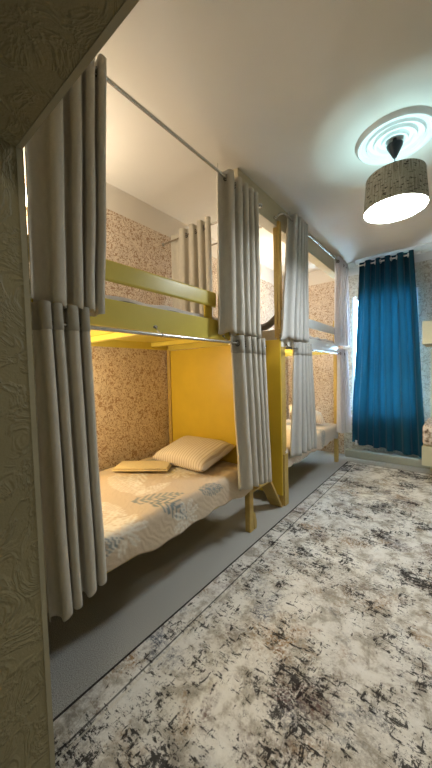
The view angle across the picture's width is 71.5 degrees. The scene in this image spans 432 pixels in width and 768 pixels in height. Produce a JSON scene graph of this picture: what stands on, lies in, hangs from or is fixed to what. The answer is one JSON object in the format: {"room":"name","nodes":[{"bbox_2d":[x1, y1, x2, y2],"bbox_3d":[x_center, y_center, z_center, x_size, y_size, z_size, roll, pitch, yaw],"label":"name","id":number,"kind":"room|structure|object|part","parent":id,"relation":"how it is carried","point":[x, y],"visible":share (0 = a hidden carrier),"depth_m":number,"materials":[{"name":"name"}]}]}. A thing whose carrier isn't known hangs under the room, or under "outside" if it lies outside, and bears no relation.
{"room":"dormitory","nodes":[
{"label":"dormitory","id":0,"kind":"room"},
{"bbox_2d":[0,0,124,767],"bbox_3d":[-0.100,-0.141,0.355,3.600,2.700,0.163,0,3,39],"label":"wall","id":1,"kind":"structure","parent":0,"point":[42,42],"depth_m":0.69,"materials":[{"name":"beige paint"}]},
{"bbox_2d":[16,0,138,767],"bbox_3d":[0.287,0.330,0.163,1.850,1.755,0.025,0,3,39],"label":"trim","id":2,"kind":"structure","parent":1,"relation":"attached to","point":[127,6],"depth_m":0.71,"materials":[{"name":"plastic"}]},
{"bbox_2d":[95,66,261,207],"bbox_3d":[-0.190,-1.335,1.663,0.106,0.088,1.608,0,3,39],"label":"curtain rod","id":3,"kind":"object","parent":1,"relation":"attached to","point":[113,84],"visible":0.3,"depth_m":1.50,"materials":[{"name":"metal"}]},
{"bbox_2d":[25,53,106,316],"bbox_3d":[-0.564,-0.805,1.154,0.085,1.052,0.323,0,3,39],"label":"curtain","id":4,"kind":"object","parent":3,"relation":"hanging from","point":[65,158],"visible":0.64,"depth_m":1.14,"materials":[{"name":"beige fabric"}]},
{"bbox_2d":[217,163,261,337],"bbox_3d":[0.155,-0.853,2.042,0.084,1.048,0.483,0,3,39],"label":"curtain","id":5,"kind":"object","parent":3,"relation":"hanging from","point":[238,248],"visible":0.98,"depth_m":2.00,"materials":[{"name":"beige fabric"}]},
{"bbox_2d":[23,146,288,471],"bbox_3d":[-0.782,-0.205,2.467,0.100,2.700,6.700,0,3,39],"label":"wall","id":6,"kind":"structure","parent":0,"point":[131,385],"depth_m":2.52,"materials":[{"name":"beige paint"}]},
{"bbox_2d":[162,221,216,245],"bbox_3d":[-0.130,-1.271,2.463,0.933,0.030,0.030,0,3,39],"label":"curtain rod","id":7,"kind":"object","parent":6,"relation":"attached to","point":[215,222],"visible":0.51,"depth_m":2.62,"materials":[{"name":"metal"}]},
{"bbox_2d":[171,216,212,315],"bbox_3d":[-0.213,-0.916,2.549,0.467,0.823,0.081,0,3,39],"label":"curtain","id":8,"kind":"object","parent":7,"relation":"hanging from","point":[191,255],"visible":0.77,"depth_m":2.50,"materials":[{"name":"beige fabric"}]},
{"bbox_2d":[47,450,431,718],"bbox_3d":[0.698,1.203,1.368,3.800,0.100,6.700,0,3,39],"label":"floor","id":9,"kind":"structure","parent":0,"point":[137,596],"depth_m":1.74,"materials":[{"name":"grey carpet"}]},
{"bbox_2d":[28,243,256,572],"bbox_3d":[-0.558,0.292,1.944,0.884,1.735,1.658,0,3,39],"label":"bunk bed","id":10,"kind":"object","parent":9,"relation":"on","point":[199,380],"visible":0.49,"depth_m":2.36,"materials":[{"name":"yellow wood"}]},
{"bbox_3d":[-0.370,-0.515,1.482,0.023,0.095,1.180,0,3,39],"label":"guard rail","id":11,"kind":"part","parent":10,"relation":"part of","materials":[{"name":"yellow wood"}]},
{"bbox_3d":[-0.588,-0.337,1.902,0.837,0.013,1.538,0,3,39],"label":"board","id":12,"kind":"part","parent":10,"relation":"part of","materials":[{"name":"yellow wood"}]},
{"bbox_2d":[52,321,251,345],"bbox_3d":[-0.138,-0.276,1.713,0.077,0.072,1.618,0,3,39],"label":"curtain rod","id":13,"kind":"object","parent":10,"relation":"attached to","point":[92,327],"visible":0.77,"depth_m":1.47,"materials":[{"name":"metal"}]},
{"bbox_2d":[31,300,106,621],"bbox_3d":[-0.562,0.295,1.153,0.076,1.184,0.242,0,3,39],"label":"curtain","id":14,"kind":"object","parent":13,"relation":"hanging from","point":[72,517],"visible":0.95,"depth_m":1.13,"materials":[{"name":"beige fabric"}]},
{"bbox_2d":[230,334,271,490],"bbox_3d":[0.261,0.215,2.166,0.084,1.106,0.453,0,3,39],"label":"curtain","id":15,"kind":"object","parent":13,"relation":"hanging from","point":[249,371],"visible":1,"depth_m":2.12,"materials":[{"name":"beige fabric"}]},
{"bbox_2d":[105,295,217,319],"bbox_3d":[-0.584,-0.392,1.899,0.826,0.094,1.516,0,3,39],"label":"mattress","id":16,"kind":"object","parent":10,"relation":"on","point":[123,299],"visible":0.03,"depth_m":1.60,"materials":[{"name":"white fabric"}]},
{"bbox_3d":[-0.414,0.324,2.802,0.040,1.600,0.045,0,3,39],"label":"post","id":17,"kind":"part","parent":10,"relation":"part of","materials":[{"name":"yellow wood"}]},
{"bbox_3d":[-0.117,-0.330,2.496,0.797,0.054,0.024,0,3,39],"label":"rail","id":18,"kind":"part","parent":10,"relation":"part of","materials":[{"name":"yellow wood"}]},
{"bbox_3d":[-0.089,0.271,2.538,0.796,1.150,0.022,0,3,39],"label":"panel","id":19,"kind":"part","parent":10,"relation":"part of","materials":[{"name":"yellow wood"}]},
{"bbox_3d":[0.240,0.329,2.275,0.045,1.600,0.055,0,3,39],"label":"post","id":20,"kind":"part","parent":10,"relation":"part of","materials":[{"name":"yellow wood"}]},
{"bbox_3d":[-0.565,0.743,1.945,0.780,0.152,1.490,0,3,39],"label":"mattress","id":21,"kind":"object","parent":10,"relation":"on","visible":0},
{"bbox_2d":[45,456,251,612],"bbox_3d":[-0.536,0.739,1.928,0.859,0.204,1.512,0,3,39],"label":"bedspread","id":22,"kind":"object","parent":21,"relation":"on","point":[142,511],"visible":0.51,"depth_m":1.74,"materials":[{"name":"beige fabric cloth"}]},
{"bbox_2d":[112,461,171,471],"bbox_3d":[-0.536,0.605,2.221,0.400,0.024,0.190,-1,2,3],"label":"folded towel","id":23,"kind":"object","parent":22,"relation":"on","point":[124,465],"visible":0.81,"depth_m":2.17,"materials":[{"name":"beige fabric"}]},
{"bbox_2d":[151,436,235,471],"bbox_3d":[-0.179,0.527,2.348,0.540,0.175,0.390,0,3,39],"label":"pillow","id":24,"kind":"object","parent":22,"relation":"on","point":[194,453],"visible":1,"depth_m":2.23,"materials":[{"name":"beige fabric"}]},
{"bbox_2d":[53,461,431,767],"bbox_3d":[1.137,1.138,1.321,2.355,0.011,4.880,0,3,39],"label":"area rug","id":25,"kind":"object","parent":9,"relation":"on","point":[312,648],"visible":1,"depth_m":1.25,"materials":[{"name":"grey carpet"}]},
{"bbox_2d":[204,221,338,506],"bbox_3d":[0.597,-0.190,3.380,0.897,2.535,2.158,0,3,39],"label":"bunk bed","id":26,"kind":"object","parent":9,"relation":"on","point":[276,352],"visible":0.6,"depth_m":2.70,"materials":[{"name":"yellow wood"}]},
{"bbox_3d":[0.241,0.303,2.949,0.881,1.400,0.018,0,3,39],"label":"panel","id":27,"kind":"part","parent":26,"relation":"part of","materials":[{"name":"yellow wood"}]},
{"bbox_3d":[0.540,-0.899,2.682,0.032,0.968,0.040,0,3,39],"label":"post","id":28,"kind":"part","parent":26,"relation":"part of","materials":[{"name":"yellow wood"}]},
{"bbox_3d":[0.564,-0.963,2.660,0.025,0.934,0.040,0,3,39],"label":"post","id":29,"kind":"part","parent":26,"relation":"part of","materials":[{"name":"yellow wood"}]},
{"bbox_3d":[0.600,0.303,2.727,0.045,1.600,0.078,0,3,39],"label":"post","id":30,"kind":"part","parent":26,"relation":"part of","materials":[{"name":"yellow wood"}]},
{"bbox_2d":[260,330,333,342],"bbox_3d":[0.747,-0.491,3.570,0.826,0.102,1.558,0,3,39],"label":"mattress","id":31,"kind":"object","parent":26,"relation":"on","point":[268,335],"visible":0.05,"depth_m":2.80,"materials":[{"name":"white fabric"}]},
{"bbox_2d":[261,316,274,330],"bbox_3d":[0.310,-0.587,2.986,0.660,0.165,0.100,0,3,39],"label":"blanket","id":32,"kind":"object","parent":31,"relation":"on","point":[270,323],"visible":0.2,"depth_m":2.81,"materials":[{"name":"grey fabric"}]},
{"bbox_3d":[1.062,-0.647,3.280,0.023,0.095,1.582,0,3,39],"label":"guard rail","id":33,"kind":"part","parent":26,"relation":"part of","materials":[{"name":"beige wood"}]},
{"bbox_3d":[1.227,-0.426,4.184,0.797,0.054,0.024,0,3,39],"label":"rail","id":34,"kind":"part","parent":26,"relation":"part of","materials":[{"name":"yellow wood"}]},
{"bbox_2d":[285,344,338,353],"bbox_3d":[1.189,-0.374,3.377,0.075,0.059,1.918,0,3,39],"label":"curtain rod","id":35,"kind":"object","parent":26,"relation":"attached to","point":[286,346],"visible":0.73,"depth_m":3.15,"materials":[{"name":"metal"}]},
{"bbox_2d":[290,342,316,457],"bbox_3d":[0.853,0.145,2.926,0.082,1.083,0.584,0,3,39],"label":"curtain","id":36,"kind":"object","parent":35,"relation":"hanging from","point":[303,436],"visible":1,"depth_m":2.88,"materials":[{"name":"grey fabric"}]},
{"bbox_2d":[336,349,351,432],"bbox_3d":[1.691,0.109,3.969,0.079,1.128,0.440,1,3,43],"label":"curtain","id":37,"kind":"object","parent":35,"relation":"hanging from","point":[343,391],"visible":0.98,"depth_m":3.89,"materials":[{"name":"white fabric"}]},
{"bbox_3d":[1.582,0.103,3.958,0.045,1.860,0.055,0,3,39],"label":"post","id":38,"kind":"part","parent":26,"relation":"part of","materials":[{"name":"yellow wood"}]},
{"bbox_2d":[422,320,431,469],"bbox_3d":[2.977,0.169,2.770,1.732,1.728,0.660,0,3,39],"label":"bunk bed","id":39,"kind":"object","parent":9,"relation":"on","point":[426,325],"visible":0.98,"depth_m":3.04,"materials":[{"name":"beige paint"}]},
{"bbox_3d":[2.772,0.739,2.558,1.681,0.200,0.024,0,3,39],"label":"rail","id":40,"kind":"part","parent":39,"relation":"part of","materials":[{"name":"beige paint"}]},
{"bbox_2d":[423,418,431,445],"bbox_3d":[2.947,0.513,2.780,1.667,0.215,0.592,0,3,39],"label":"bedspread","id":41,"kind":"object","parent":39,"relation":"on","point":[427,428],"visible":1,"depth_m":3.05,"materials":[{"name":"white fabric"}]},
{"bbox_3d":[2.544,0.301,3.513,0.050,1.428,0.050,0,3,39],"label":"post","id":42,"kind":"part","parent":39,"relation":"part of","materials":[{"name":"beige paint"}]},
{"bbox_2d":[95,0,431,275],"bbox_3d":[0.632,-1.594,1.262,3.800,0.100,6.700,0,3,39],"label":"ceiling","id":43,"kind":"structure","parent":0,"point":[282,93],"depth_m":1.64,"materials":[{"name":"paint"}]},
{"bbox_2d":[355,106,431,164],"bbox_3d":[1.148,-1.567,1.927,0.464,0.028,0.464,0,3,39],"label":"rosette","id":44,"kind":"object","parent":43,"relation":"attached to","point":[412,125],"visible":0.91,"depth_m":1.88,"materials":[{"name":"white"}]},
{"bbox_2d":[363,137,429,223],"bbox_3d":[1.153,-1.352,1.935,0.366,0.451,0.366,0,3,39],"label":"pendant lamp","id":45,"kind":"object","parent":44,"relation":"hanging from","point":[398,190],"visible":1,"depth_m":1.84,"materials":[{"name":"grey fabric"}]},
{"bbox_2d":[364,193,428,222],"bbox_3d":[1.159,-1.136,1.943,0.357,0.004,0.357,0,3,39],"label":"diffuser","id":46,"kind":"object","parent":45,"relation":"attached to","point":[389,207],"depth_m":1.92,"materials":[{"name":"white plastic"}]},
{"bbox_2d":[288,251,431,456],"bbox_3d":[2.626,-0.335,3.776,3.600,2.700,0.200,0,3,39],"label":"wall","id":47,"kind":"structure","parent":0,"point":[321,285],"depth_m":4.36,"materials":[{"name":"paper"}]},
{"bbox_2d":[233,168,334,278],"bbox_3d":[0.942,-1.520,3.233,0.100,0.209,2.640,0,3,39],"label":"trim","id":48,"kind":"structure","parent":47,"relation":"attached to","point":[317,256],"depth_m":2.69,"materials":[{"name":"paint"}]},
{"bbox_2d":[273,212,338,261],"bbox_3d":[1.136,-1.490,3.320,0.098,0.065,1.974,0,3,39],"label":"curtain rod","id":49,"kind":"object","parent":47,"relation":"attached to","point":[282,213],"visible":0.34,"depth_m":3.05,"materials":[{"name":"metal"}]},
{"bbox_2d":[280,211,308,342],"bbox_3d":[0.719,-0.965,2.748,0.084,1.143,0.537,0,3,39],"label":"curtain","id":50,"kind":"object","parent":49,"relation":"hanging from","point":[295,306],"visible":0.98,"depth_m":2.73,"materials":[{"name":"grey fabric"}]},
{"bbox_2d":[334,255,350,346],"bbox_3d":[1.627,-1.047,3.868,0.087,1.118,0.488,0,3,39],"label":"curtain","id":51,"kind":"object","parent":49,"relation":"hanging from","point":[341,291],"visible":0.98,"depth_m":3.83,"materials":[{"name":"white fabric"}]},
{"bbox_2d":[351,287,417,416],"bbox_3d":[2.220,-0.368,3.985,0.815,1.670,0.085,0,3,39],"label":"window","id":52,"kind":"structure","parent":47,"relation":"in","point":[353,299],"depth_m":4.21,"materials":[{"name":"white glass"}]},
{"bbox_2d":[348,251,421,268],"bbox_3d":[2.136,-1.577,3.841,0.828,0.033,0.046,0,3,39],"label":"curtain rod","id":53,"kind":"object","parent":47,"relation":"attached to","point":[419,252],"visible":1,"depth_m":3.83,"materials":[{"name":"white paint"}]},
{"bbox_2d":[352,250,424,457],"bbox_3d":[2.180,-0.365,3.831,0.847,2.512,0.120,0,3,39],"label":"window curtain","id":54,"kind":"object","parent":53,"relation":"hanging from","point":[388,410],"visible":0.98,"depth_m":3.81,"materials":[{"name":"teal fabric"}]},
{"bbox_2d":[345,448,429,468],"bbox_3d":[2.906,0.973,3.416,2.700,0.100,0.130,0,3,39],"label":"baseboard","id":55,"kind":"structure","parent":47,"relation":"attached to","point":[406,460],"depth_m":3.90,"materials":[{"name":"paint"}]},
{"bbox_2d":[355,242,431,265],"bbox_3d":[2.912,-1.638,3.298,2.570,0.075,0.075,0,3,39],"label":"trim","id":56,"kind":"structure","parent":47,"relation":"attached to","point":[425,247],"depth_m":3.73,"materials":[{"name":"white"}]},
{"bbox_3d":[0.761,0.648,3.610,0.780,0.152,1.548,0,3,39],"label":"mattress","id":57,"kind":"object","parent":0,"visible":0},
{"bbox_2d":[285,419,337,466],"bbox_3d":[0.792,0.648,3.598,0.855,0.207,1.559,0,3,39],"label":"bedspread","id":58,"kind":"object","parent":57,"relation":"on","point":[326,433],"visible":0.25,"depth_m":3.50,"materials":[{"name":"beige patterned cotton cloth"}]},
{"bbox_2d":[289,405,325,423],"bbox_3d":[1.177,0.388,3.922,0.455,0.220,0.356,-1,2,10],"label":"pillow","id":59,"kind":"object","parent":58,"relation":"on","point":[319,418],"visible":0.27,"depth_m":3.75,"materials":[{"name":"white fabric"}]}
]}

